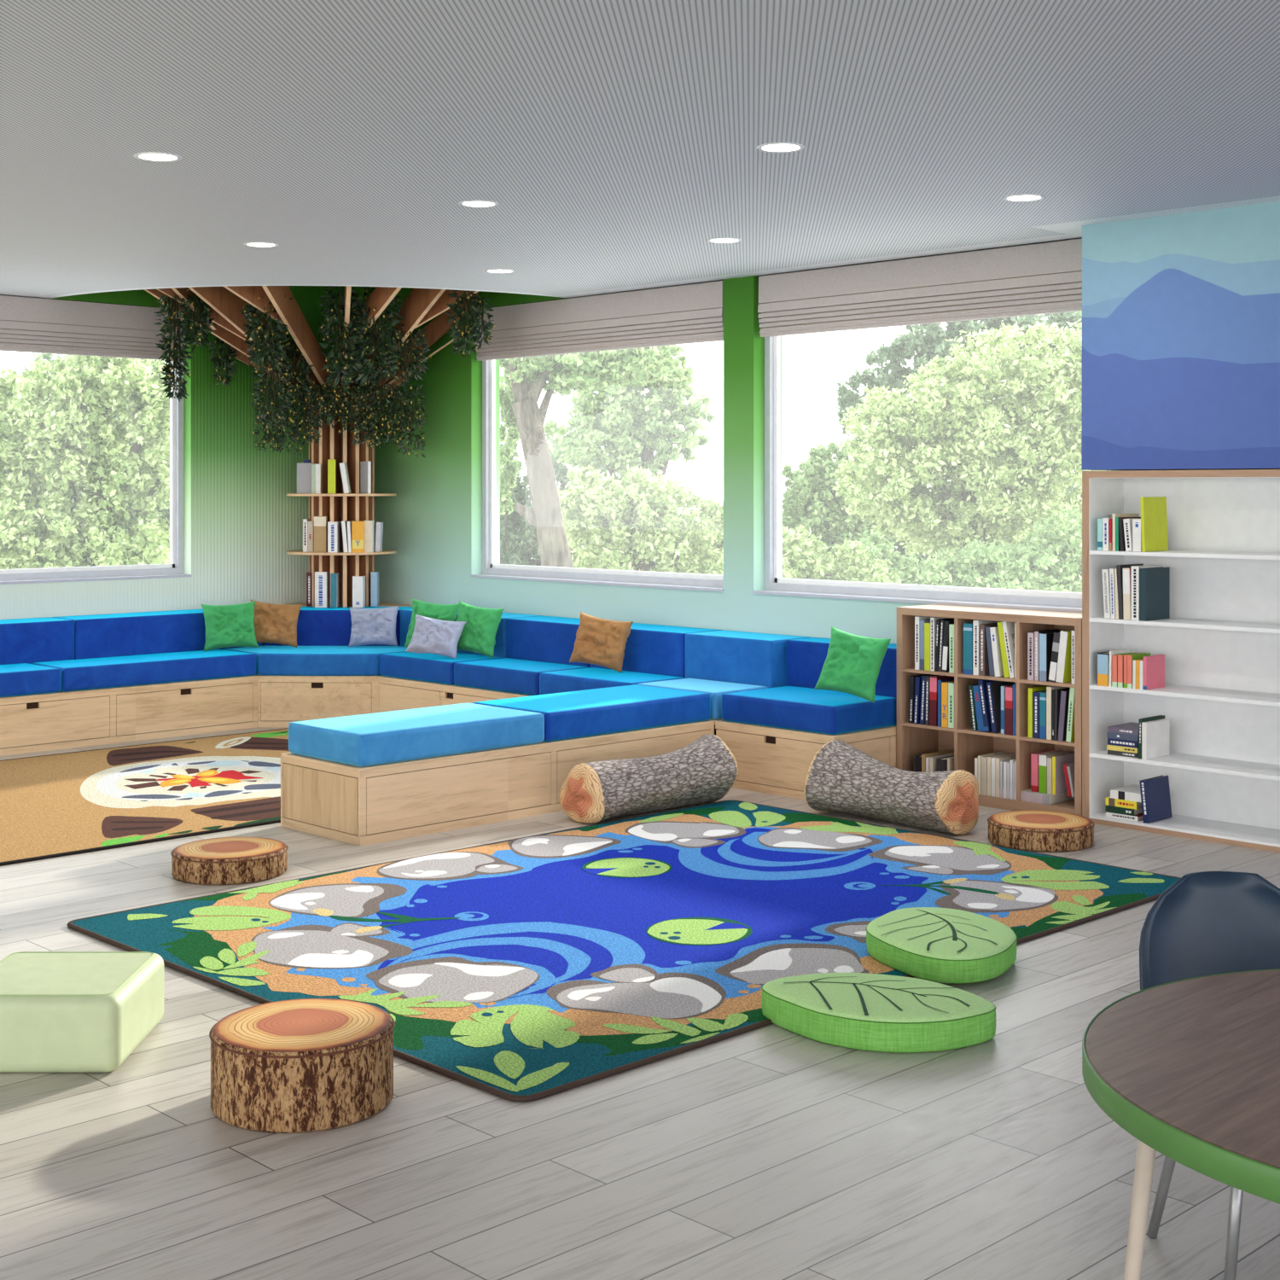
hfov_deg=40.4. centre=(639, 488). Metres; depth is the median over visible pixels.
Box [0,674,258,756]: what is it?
bench
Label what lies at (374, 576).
book
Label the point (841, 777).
bolster
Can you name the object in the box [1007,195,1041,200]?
diffuser
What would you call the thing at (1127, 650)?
book
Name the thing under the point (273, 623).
pillow
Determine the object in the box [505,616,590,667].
cushion
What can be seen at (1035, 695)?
book
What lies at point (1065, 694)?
book
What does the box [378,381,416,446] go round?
garland
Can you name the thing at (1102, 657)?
book
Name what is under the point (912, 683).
book
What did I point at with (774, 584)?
window
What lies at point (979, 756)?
book
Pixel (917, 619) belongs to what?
book
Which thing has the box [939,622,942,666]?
print
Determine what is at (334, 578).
book
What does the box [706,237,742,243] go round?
recessed light
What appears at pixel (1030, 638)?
print
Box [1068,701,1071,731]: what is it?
print
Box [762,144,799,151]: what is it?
diffuser
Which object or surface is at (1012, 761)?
book
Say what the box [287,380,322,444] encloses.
garland
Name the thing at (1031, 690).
book
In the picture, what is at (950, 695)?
print
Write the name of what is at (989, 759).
book
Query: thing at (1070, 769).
book
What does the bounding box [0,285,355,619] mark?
wall
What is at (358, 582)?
book
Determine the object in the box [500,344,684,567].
leafy tree
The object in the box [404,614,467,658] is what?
pillow
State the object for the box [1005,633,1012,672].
print
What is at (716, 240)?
diffuser
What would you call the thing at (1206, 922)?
shell chair
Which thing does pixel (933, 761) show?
book
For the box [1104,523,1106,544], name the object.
print
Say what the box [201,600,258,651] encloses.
pillow
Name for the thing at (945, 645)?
book
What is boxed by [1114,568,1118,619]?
book
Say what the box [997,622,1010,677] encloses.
book
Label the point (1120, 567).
book
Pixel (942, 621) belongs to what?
book
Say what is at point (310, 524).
book
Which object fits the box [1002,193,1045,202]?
recessed light
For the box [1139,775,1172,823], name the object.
book
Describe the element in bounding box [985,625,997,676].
book
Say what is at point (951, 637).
print
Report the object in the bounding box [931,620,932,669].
print
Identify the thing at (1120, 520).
book
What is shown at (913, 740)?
bookcase
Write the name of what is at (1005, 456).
leafy tree
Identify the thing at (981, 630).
print
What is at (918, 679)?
book
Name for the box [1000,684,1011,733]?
book
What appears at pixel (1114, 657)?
book
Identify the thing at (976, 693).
book
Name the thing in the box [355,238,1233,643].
wall
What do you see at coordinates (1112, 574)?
print
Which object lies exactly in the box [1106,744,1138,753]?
book
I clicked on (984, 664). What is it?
book
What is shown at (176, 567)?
window
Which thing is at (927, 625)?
book
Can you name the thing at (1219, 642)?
bookcase
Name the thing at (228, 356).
garland
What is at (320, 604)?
print
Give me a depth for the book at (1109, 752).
7.70 m
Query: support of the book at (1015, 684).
on the bookcase at (913, 740)
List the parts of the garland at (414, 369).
stem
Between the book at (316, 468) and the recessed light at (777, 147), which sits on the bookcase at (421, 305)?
the book at (316, 468)
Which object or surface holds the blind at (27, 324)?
attached to the window at (176, 567)
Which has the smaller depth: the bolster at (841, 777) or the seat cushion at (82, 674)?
the bolster at (841, 777)
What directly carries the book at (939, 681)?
on the bookcase at (913, 740)
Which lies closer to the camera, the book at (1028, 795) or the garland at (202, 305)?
the book at (1028, 795)
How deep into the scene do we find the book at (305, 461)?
11.76 m
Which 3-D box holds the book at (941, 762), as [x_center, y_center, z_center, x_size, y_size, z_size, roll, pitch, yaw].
[1.536,1.378,8.467,0.240,0.141,0.048,0,0,-44]
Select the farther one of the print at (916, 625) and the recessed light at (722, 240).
the print at (916, 625)
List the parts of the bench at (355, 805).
frame, panel, frame, panel, panel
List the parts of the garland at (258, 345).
stem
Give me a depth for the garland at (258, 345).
10.85 m
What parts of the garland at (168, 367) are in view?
stem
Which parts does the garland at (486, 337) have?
stem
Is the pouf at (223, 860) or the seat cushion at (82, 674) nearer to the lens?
the pouf at (223, 860)
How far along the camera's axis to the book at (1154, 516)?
7.67 m
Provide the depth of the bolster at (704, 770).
7.91 m
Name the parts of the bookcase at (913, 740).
panel, shelf, shelf, shelf, shelf, panel, panel, panel, shelf, shelf, panel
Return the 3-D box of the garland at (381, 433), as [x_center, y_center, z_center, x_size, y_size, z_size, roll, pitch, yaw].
[-1.697,-0.485,11.403,0.245,0.424,0.240,0,0,-44]
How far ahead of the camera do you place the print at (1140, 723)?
7.62 m
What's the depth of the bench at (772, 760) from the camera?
8.50 m
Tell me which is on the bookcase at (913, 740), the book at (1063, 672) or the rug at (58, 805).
the book at (1063, 672)
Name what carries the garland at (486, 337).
hanging from the bookcase at (421, 305)
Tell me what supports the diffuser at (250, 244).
attached to the recessed light at (257, 244)
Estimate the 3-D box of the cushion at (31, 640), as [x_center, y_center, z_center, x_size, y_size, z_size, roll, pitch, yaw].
[-4.084,0.988,10.154,1.494,0.376,0.336,0,0,-44]
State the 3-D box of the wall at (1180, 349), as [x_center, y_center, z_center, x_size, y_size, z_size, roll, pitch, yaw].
[6.706,0.035,3.185,0.319,2.930,13.218,0,0,-44]
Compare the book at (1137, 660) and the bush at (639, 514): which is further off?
the bush at (639, 514)
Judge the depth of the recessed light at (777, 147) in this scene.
6.00 m
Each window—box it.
[0,340,191,584]
[470,359,723,592]
[752,336,1082,612]
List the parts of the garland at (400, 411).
stem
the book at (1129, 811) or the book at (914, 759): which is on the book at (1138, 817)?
the book at (1129, 811)
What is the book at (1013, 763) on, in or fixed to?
in the bookcase at (913, 740)
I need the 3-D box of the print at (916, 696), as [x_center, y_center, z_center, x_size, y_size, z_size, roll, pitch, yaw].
[1.348,1.080,8.488,0.001,0.132,0.008,0,3,-44]
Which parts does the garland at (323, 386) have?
stem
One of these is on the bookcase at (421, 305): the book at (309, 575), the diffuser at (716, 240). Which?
the book at (309, 575)
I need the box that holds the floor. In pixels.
[0,727,1279,1279]
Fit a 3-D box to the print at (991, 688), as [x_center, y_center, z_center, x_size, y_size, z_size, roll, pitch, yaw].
[1.651,1.016,8.177,0.001,0.174,0.008,0,-8,-44]
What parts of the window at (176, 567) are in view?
sill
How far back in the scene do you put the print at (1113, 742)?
7.70 m
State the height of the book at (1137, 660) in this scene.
0.128 m
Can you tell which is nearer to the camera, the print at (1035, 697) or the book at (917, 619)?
the print at (1035, 697)
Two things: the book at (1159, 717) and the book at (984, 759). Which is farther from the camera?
the book at (984, 759)
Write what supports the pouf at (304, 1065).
on the floor
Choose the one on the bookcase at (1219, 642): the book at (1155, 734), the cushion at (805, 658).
the book at (1155, 734)
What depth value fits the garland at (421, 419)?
11.44 m
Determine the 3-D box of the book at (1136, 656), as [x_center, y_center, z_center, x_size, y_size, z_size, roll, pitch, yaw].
[2.214,0.809,7.713,0.160,0.146,0.022,0,0,-44]
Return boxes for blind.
[0,295,185,360]
[475,280,723,360]
[757,238,1082,337]
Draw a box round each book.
[296,463,313,493]
[302,518,309,552]
[303,459,310,463]
[306,572,312,606]
[307,521,314,552]
[311,464,320,493]
[314,516,327,552]
[314,570,329,607]
[327,459,336,493]
[327,521,339,552]
[330,572,339,607]
[339,462,351,493]
[341,520,348,552]
[346,521,351,552]
[351,520,364,552]
[352,576,365,607]
[360,461,370,493]
[364,520,373,552]
[370,571,378,606]
[375,521,383,552]
[908,674,932,723]
[913,676,921,723]
[913,757,915,771]
[914,616,932,669]
[915,755,921,771]
[919,619,930,669]
[919,674,933,724]
[921,749,954,772]
[924,622,930,670]
[925,674,933,725]
[925,752,954,771]
[929,674,954,726]
[929,754,954,771]
[930,616,952,671]
[934,617,954,671]
[936,755,954,771]
[937,618,954,671]
[937,677,954,727]
[941,680,954,727]
[942,620,954,672]
[947,757,954,770]
[948,623,954,673]
[948,681,954,727]
[963,622,973,674]
[968,684,978,730]
[972,685,983,731]
[973,619,1002,674]
[974,757,977,781]
[977,679,997,732]
[977,751,1005,794]
[979,622,997,675]
[981,752,1006,795]
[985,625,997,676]
[986,680,1014,733]
[987,752,1012,796]
[989,626,1004,676]
[991,753,1016,797]
[993,786,1074,804]
[995,754,1016,797]
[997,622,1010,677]
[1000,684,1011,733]
[1000,758,1015,797]
[1002,621,1016,678]
[1003,761,1010,798]
[1005,684,1012,735]
[1006,762,1010,798]
[1010,758,1016,799]
[1012,683,1016,735]
[1012,762,1014,799]
[1014,622,1016,678]
[1014,761,1016,799]
[1027,632,1034,680]
[1028,685,1051,737]
[1031,749,1060,791]
[1032,690,1046,738]
[1034,628,1062,680]
[1038,750,1070,793]
[1039,631,1057,681]
[1039,691,1046,738]
[1046,686,1070,739]
[1047,756,1052,794]
[1048,631,1060,681]
[1051,687,1068,740]
[1052,752,1074,794]
[1054,687,1070,740]
[1055,629,1074,682]
[1058,689,1070,741]
[1063,762,1074,796]
[1065,687,1074,742]
[1066,765,1074,797]
[1071,630,1074,684]
[1097,518,1102,550]
[1097,651,1109,686]
[1101,569,1111,618]
[1102,517,1112,550]
[1105,796,1141,809]
[1105,805,1142,815]
[1105,811,1143,820]
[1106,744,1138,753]
[1107,722,1138,735]
[1107,732,1138,741]
[1107,738,1138,748]
[1107,750,1138,757]
[1108,648,1130,686]
[1109,518,1112,550]
[1109,568,1115,618]
[1110,784,1141,802]
[1111,652,1130,686]
[1112,513,1138,551]
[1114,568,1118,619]
[1115,517,1140,551]
[1116,564,1143,619]
[1117,652,1138,687]
[1118,518,1125,551]
[1122,517,1140,551]
[1122,567,1131,619]
[1123,652,1140,687]
[1127,652,1150,688]
[1131,564,1161,620]
[1132,518,1142,551]
[1132,659,1135,688]
[1135,658,1143,689]
[1138,715,1164,758]
[1139,566,1169,621]
[1139,660,1143,689]
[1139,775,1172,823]
[1140,496,1168,551]
[1141,718,1169,759]
[1143,654,1164,690]
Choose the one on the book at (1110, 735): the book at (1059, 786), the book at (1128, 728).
the book at (1128, 728)
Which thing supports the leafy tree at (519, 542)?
on the lawn
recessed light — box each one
[133,151,182,162]
[243,241,279,247]
[458,199,499,208]
[484,268,515,273]
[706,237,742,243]
[756,142,805,152]
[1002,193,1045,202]
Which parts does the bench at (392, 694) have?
panel, drawer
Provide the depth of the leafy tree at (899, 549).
26.51 m
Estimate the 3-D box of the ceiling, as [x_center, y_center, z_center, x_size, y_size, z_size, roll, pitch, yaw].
[-0.727,-1.209,1.386,13.890,0.062,18.000,0,0,-44]
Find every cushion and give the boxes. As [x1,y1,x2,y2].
[0,616,74,664]
[0,663,61,697]
[29,649,255,691]
[51,608,261,659]
[222,645,407,675]
[261,606,412,645]
[288,703,544,766]
[379,651,503,685]
[400,609,542,657]
[453,657,589,695]
[472,684,710,741]
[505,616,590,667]
[539,667,686,694]
[590,622,723,677]
[635,678,768,719]
[685,629,810,688]
[721,686,896,734]
[761,972,996,1053]
[785,637,896,698]
[866,907,1017,983]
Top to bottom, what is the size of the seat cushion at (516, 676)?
0.139 m
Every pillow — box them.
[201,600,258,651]
[250,599,302,647]
[348,605,398,646]
[404,598,459,646]
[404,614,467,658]
[456,600,503,657]
[569,611,633,673]
[814,626,890,703]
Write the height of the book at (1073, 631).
0.241 m
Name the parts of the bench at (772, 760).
drawer, frame, frame, panel, panel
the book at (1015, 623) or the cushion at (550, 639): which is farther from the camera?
the cushion at (550, 639)
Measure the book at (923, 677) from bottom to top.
0.236 m
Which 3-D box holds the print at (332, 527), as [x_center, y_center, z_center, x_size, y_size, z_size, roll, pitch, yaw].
[-2.039,0.330,11.530,0.020,0.174,0.001,0,0,0]
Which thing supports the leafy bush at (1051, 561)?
on the lawn
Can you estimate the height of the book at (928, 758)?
0.138 m
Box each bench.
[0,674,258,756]
[254,674,381,727]
[280,718,723,845]
[376,675,530,712]
[715,720,896,799]
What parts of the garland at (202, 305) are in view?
stem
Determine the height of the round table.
0.600 m
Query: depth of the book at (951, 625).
8.34 m
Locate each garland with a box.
[153,293,193,401]
[179,287,214,353]
[207,334,238,386]
[238,287,293,369]
[247,339,294,431]
[250,384,286,452]
[267,383,303,455]
[276,331,315,399]
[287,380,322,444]
[303,383,338,430]
[317,285,363,390]
[320,382,354,424]
[335,382,369,435]
[349,286,405,384]
[349,380,383,448]
[351,354,383,395]
[363,381,400,443]
[376,323,431,383]
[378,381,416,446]
[395,382,428,458]
[445,290,485,356]
[470,297,496,349]
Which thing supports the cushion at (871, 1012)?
on the floor
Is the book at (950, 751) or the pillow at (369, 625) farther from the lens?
the pillow at (369, 625)
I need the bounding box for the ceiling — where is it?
[0,0,1279,298]
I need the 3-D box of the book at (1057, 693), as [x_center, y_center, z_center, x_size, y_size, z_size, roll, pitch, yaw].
[1.968,1.036,7.995,0.200,0.229,0.010,0,1,-44]
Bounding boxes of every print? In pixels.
[308,576,309,603]
[319,576,322,605]
[331,524,334,551]
[914,695,917,722]
[916,624,917,661]
[921,680,924,719]
[925,681,928,720]
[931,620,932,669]
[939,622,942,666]
[949,695,951,722]
[950,637,952,668]
[970,690,975,729]
[975,625,977,667]
[979,685,984,713]
[981,629,983,670]
[988,685,994,722]
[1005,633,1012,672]
[1029,637,1031,675]
[1035,637,1036,675]
[1035,697,1036,733]
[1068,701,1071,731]
[1072,635,1073,678]
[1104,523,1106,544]
[1111,573,1113,613]
[1111,740,1134,745]
[1111,814,1134,819]
[1117,802,1133,806]
[1125,523,1129,547]
[1133,569,1135,617]
[1139,722,1140,743]
[1141,782,1146,814]
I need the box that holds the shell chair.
[1139,871,1279,1279]
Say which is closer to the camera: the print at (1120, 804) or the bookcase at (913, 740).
the print at (1120, 804)
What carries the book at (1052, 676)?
on the bookcase at (913, 740)
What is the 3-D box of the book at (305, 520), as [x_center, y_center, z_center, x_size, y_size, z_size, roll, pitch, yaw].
[-2.246,0.318,11.710,0.027,0.218,0.101,0,0,0]
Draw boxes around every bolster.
[559,733,738,823]
[803,739,978,834]
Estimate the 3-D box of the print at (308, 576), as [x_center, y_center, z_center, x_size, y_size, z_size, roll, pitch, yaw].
[-2.231,0.685,11.720,0.012,0.182,0.001,0,0,0]
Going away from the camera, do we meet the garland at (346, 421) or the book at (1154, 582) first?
the book at (1154, 582)
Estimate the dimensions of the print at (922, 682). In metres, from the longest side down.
0.188 x 0.007 x 0.001 m
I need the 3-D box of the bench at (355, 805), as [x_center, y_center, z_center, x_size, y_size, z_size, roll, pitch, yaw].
[-0.327,1.339,8.530,2.952,0.322,0.605,0,0,-44]
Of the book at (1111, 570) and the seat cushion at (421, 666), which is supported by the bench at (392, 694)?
the seat cushion at (421, 666)
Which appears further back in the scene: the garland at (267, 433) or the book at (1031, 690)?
the garland at (267, 433)
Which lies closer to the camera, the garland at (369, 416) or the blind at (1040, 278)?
the blind at (1040, 278)
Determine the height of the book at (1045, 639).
0.217 m
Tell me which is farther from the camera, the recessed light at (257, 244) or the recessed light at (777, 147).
the recessed light at (257, 244)
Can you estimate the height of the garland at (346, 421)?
0.357 m
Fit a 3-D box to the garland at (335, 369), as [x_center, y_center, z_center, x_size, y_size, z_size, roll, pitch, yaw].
[-1.881,-0.951,10.946,0.299,0.688,0.314,0,0,-44]
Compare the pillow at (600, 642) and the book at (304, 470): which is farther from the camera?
the book at (304, 470)
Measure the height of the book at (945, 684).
0.214 m
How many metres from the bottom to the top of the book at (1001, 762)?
0.168 m
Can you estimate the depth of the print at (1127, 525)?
7.66 m
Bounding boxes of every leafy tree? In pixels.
[0,352,169,569]
[16,353,169,567]
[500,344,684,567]
[500,441,628,568]
[543,344,715,482]
[782,437,895,574]
[831,318,1111,565]
[834,310,1082,489]
[882,477,1082,571]
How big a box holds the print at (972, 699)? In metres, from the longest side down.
0.187 x 0.007 x 0.001 m
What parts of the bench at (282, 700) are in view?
drawer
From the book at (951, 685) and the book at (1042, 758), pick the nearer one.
the book at (1042, 758)
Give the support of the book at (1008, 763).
in the bookcase at (913, 740)
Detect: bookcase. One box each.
[143,285,478,607]
[896,604,1082,815]
[1082,469,1279,852]
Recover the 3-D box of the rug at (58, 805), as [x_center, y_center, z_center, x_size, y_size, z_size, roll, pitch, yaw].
[-2.337,1.493,8.858,3.228,0.014,2.538,0,0,-44]
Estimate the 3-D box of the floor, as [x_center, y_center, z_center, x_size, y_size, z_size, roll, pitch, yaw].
[-0.708,1.560,1.474,14.040,0.120,18.100,0,0,-44]
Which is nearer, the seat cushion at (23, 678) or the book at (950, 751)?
the book at (950, 751)
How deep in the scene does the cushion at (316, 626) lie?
11.47 m
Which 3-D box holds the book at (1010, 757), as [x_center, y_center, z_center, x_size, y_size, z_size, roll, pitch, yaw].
[1.748,1.359,8.220,0.200,0.181,0.021,0,0,-44]
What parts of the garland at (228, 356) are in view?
stem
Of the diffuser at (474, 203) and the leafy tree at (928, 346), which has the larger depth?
the leafy tree at (928, 346)
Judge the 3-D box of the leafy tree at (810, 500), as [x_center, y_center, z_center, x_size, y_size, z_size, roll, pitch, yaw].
[2.646,0.604,24.036,1.787,2.624,1.266,0,0,23]
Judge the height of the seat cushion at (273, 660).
0.139 m
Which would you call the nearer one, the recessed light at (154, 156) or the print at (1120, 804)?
the recessed light at (154, 156)
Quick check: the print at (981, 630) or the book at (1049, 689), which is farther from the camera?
the print at (981, 630)
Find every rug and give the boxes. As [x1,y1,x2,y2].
[0,727,290,866]
[66,799,1181,1101]
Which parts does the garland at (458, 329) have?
stem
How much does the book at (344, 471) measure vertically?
0.206 m
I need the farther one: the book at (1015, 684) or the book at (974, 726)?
the book at (974, 726)
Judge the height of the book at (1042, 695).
0.212 m
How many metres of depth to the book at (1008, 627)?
8.12 m
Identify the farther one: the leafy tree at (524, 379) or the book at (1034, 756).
the leafy tree at (524, 379)
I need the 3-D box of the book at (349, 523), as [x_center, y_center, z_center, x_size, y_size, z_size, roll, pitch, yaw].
[-1.929,0.324,11.580,0.031,0.207,0.100,0,0,0]
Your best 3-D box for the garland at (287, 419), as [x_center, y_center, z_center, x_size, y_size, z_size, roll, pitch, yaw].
[-2.319,-0.449,11.425,0.243,0.491,0.257,0,0,-2]
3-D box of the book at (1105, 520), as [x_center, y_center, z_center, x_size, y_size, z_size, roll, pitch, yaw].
[2.145,0.206,7.812,0.201,0.145,0.028,0,0,-44]
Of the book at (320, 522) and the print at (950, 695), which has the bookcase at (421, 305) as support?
the book at (320, 522)
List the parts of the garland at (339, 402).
stem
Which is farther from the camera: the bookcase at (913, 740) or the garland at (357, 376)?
the garland at (357, 376)
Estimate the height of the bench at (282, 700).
0.322 m
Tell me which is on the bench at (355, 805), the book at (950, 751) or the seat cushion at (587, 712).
the seat cushion at (587, 712)
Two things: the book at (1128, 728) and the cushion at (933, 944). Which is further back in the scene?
the book at (1128, 728)
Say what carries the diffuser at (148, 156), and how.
attached to the recessed light at (154, 156)
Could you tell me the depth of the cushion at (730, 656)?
9.32 m
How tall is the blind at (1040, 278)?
0.336 m
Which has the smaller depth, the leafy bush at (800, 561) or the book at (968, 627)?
the book at (968, 627)
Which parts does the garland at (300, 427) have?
stem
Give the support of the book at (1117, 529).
on the bookcase at (1219, 642)
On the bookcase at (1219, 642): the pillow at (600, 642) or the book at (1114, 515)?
the book at (1114, 515)
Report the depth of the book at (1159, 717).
7.62 m
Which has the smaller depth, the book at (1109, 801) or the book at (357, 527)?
the book at (1109, 801)
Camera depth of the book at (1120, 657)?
7.69 m
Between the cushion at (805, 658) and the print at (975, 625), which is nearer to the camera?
the print at (975, 625)
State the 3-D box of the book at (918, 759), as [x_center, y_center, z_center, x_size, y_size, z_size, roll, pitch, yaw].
[1.442,1.379,8.564,0.240,0.140,0.032,0,0,-44]
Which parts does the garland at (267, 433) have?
stem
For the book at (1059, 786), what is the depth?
7.98 m
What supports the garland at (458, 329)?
hanging from the bookcase at (421, 305)
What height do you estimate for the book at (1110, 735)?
0.026 m
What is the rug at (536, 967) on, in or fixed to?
on the floor
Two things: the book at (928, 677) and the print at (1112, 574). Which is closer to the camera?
the print at (1112, 574)
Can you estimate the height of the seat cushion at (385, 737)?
0.139 m
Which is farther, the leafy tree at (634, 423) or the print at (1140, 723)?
the leafy tree at (634, 423)
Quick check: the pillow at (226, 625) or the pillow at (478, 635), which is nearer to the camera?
the pillow at (478, 635)
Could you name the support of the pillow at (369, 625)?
on the seat cushion at (273, 660)
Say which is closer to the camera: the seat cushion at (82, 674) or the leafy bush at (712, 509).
the seat cushion at (82, 674)
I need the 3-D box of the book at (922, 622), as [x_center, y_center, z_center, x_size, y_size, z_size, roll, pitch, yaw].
[1.444,0.765,8.534,0.200,0.242,0.026,0,0,-44]
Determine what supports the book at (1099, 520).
on the bookcase at (1219, 642)
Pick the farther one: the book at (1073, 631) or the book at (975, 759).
the book at (975, 759)
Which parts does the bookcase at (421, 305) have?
round shelf, round shelf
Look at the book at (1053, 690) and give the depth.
7.94 m
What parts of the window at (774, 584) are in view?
sill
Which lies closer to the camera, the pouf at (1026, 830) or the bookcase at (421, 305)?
the pouf at (1026, 830)
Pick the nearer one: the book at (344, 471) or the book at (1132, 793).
the book at (1132, 793)
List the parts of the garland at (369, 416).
stem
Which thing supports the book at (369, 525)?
on the bookcase at (421, 305)
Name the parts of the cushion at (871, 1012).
panel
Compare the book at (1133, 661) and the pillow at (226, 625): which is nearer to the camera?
the book at (1133, 661)
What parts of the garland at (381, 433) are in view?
stem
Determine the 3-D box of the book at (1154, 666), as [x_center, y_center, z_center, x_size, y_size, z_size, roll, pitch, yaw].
[2.266,0.810,7.660,0.160,0.144,0.016,0,0,-44]
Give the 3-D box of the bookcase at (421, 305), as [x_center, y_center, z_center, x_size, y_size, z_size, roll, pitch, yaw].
[-2.073,-0.328,10.879,2.176,2.299,2.103,0,0,-44]
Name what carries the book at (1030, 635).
on the bookcase at (913, 740)
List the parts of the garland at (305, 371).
stem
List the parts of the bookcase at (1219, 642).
panel, panel, shelf, shelf, shelf, shelf, shelf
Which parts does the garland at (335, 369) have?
stem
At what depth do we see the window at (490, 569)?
11.26 m
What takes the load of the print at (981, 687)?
attached to the book at (982, 683)
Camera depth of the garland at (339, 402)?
11.32 m
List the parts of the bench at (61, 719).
drawer, drawer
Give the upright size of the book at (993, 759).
0.181 m
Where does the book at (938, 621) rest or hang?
on the bookcase at (913, 740)
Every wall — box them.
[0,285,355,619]
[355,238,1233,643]
[1081,201,1279,470]
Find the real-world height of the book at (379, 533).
0.200 m
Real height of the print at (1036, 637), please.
0.181 m
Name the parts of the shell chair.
leg, leg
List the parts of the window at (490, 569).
sill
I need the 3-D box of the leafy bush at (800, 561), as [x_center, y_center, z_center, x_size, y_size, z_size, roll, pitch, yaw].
[1.830,1.139,16.984,1.417,1.577,0.964,0,0,6]
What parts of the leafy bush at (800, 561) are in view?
stem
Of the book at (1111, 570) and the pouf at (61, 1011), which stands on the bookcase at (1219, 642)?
the book at (1111, 570)
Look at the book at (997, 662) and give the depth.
8.16 m
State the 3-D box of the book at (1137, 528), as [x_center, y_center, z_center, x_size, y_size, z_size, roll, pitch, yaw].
[2.253,0.207,7.701,0.201,0.142,0.041,0,0,-44]
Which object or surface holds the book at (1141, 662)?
on the bookcase at (1219, 642)
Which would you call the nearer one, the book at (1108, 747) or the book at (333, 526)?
the book at (1108, 747)
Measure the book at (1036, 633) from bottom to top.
0.226 m
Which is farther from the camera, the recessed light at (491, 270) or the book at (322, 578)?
the book at (322, 578)
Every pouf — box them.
[0,951,163,1072]
[170,836,288,884]
[209,998,395,1133]
[987,810,1094,851]
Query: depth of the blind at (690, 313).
10.54 m
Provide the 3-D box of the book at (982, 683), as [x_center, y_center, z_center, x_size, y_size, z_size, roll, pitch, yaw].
[1.693,1.028,8.277,0.201,0.244,0.062,0,0,-44]
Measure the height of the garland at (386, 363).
0.676 m
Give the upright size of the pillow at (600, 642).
0.328 m
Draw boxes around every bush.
[557,464,723,575]
[684,498,723,569]
[782,524,901,583]
[839,498,1082,592]
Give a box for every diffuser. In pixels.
[138,153,176,160]
[247,243,274,246]
[462,201,494,206]
[488,269,511,273]
[710,238,738,242]
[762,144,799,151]
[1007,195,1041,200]
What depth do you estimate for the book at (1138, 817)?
7.69 m
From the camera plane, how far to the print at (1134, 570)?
7.64 m
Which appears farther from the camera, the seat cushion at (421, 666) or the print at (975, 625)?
the seat cushion at (421, 666)
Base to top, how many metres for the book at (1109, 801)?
0.034 m
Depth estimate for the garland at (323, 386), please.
11.34 m
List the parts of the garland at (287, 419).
stem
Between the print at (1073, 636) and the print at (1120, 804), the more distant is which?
the print at (1073, 636)
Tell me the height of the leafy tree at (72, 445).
3.660 m
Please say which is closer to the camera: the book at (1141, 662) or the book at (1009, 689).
the book at (1141, 662)
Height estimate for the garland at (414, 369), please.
0.398 m
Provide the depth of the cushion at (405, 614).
10.90 m
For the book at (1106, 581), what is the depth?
7.74 m
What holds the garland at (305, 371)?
hanging from the bookcase at (421, 305)
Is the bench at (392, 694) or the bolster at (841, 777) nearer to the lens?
the bolster at (841, 777)
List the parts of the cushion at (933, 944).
panel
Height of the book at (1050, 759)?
0.164 m
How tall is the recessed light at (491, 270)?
0.007 m
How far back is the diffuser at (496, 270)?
9.42 m
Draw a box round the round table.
[1082,968,1279,1279]
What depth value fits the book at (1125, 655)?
7.67 m
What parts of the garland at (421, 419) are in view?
stem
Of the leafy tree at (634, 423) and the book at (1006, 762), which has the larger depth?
the leafy tree at (634, 423)
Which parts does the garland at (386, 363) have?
stem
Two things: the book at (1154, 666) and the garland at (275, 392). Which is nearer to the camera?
the book at (1154, 666)
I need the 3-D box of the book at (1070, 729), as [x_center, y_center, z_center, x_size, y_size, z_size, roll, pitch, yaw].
[2.020,1.027,7.941,0.201,0.248,0.043,0,0,-44]
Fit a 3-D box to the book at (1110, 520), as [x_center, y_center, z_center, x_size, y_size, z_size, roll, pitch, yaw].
[2.162,0.207,7.795,0.200,0.143,0.013,0,0,-44]
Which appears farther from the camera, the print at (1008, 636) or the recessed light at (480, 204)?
the print at (1008, 636)
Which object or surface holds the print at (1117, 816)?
attached to the book at (1138, 817)
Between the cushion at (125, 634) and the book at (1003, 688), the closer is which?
the book at (1003, 688)
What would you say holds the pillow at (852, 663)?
on the seat cushion at (792, 707)
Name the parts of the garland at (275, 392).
stem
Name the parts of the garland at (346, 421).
stem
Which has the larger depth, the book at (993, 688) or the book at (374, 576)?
the book at (374, 576)
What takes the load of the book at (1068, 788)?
on the bookcase at (913, 740)

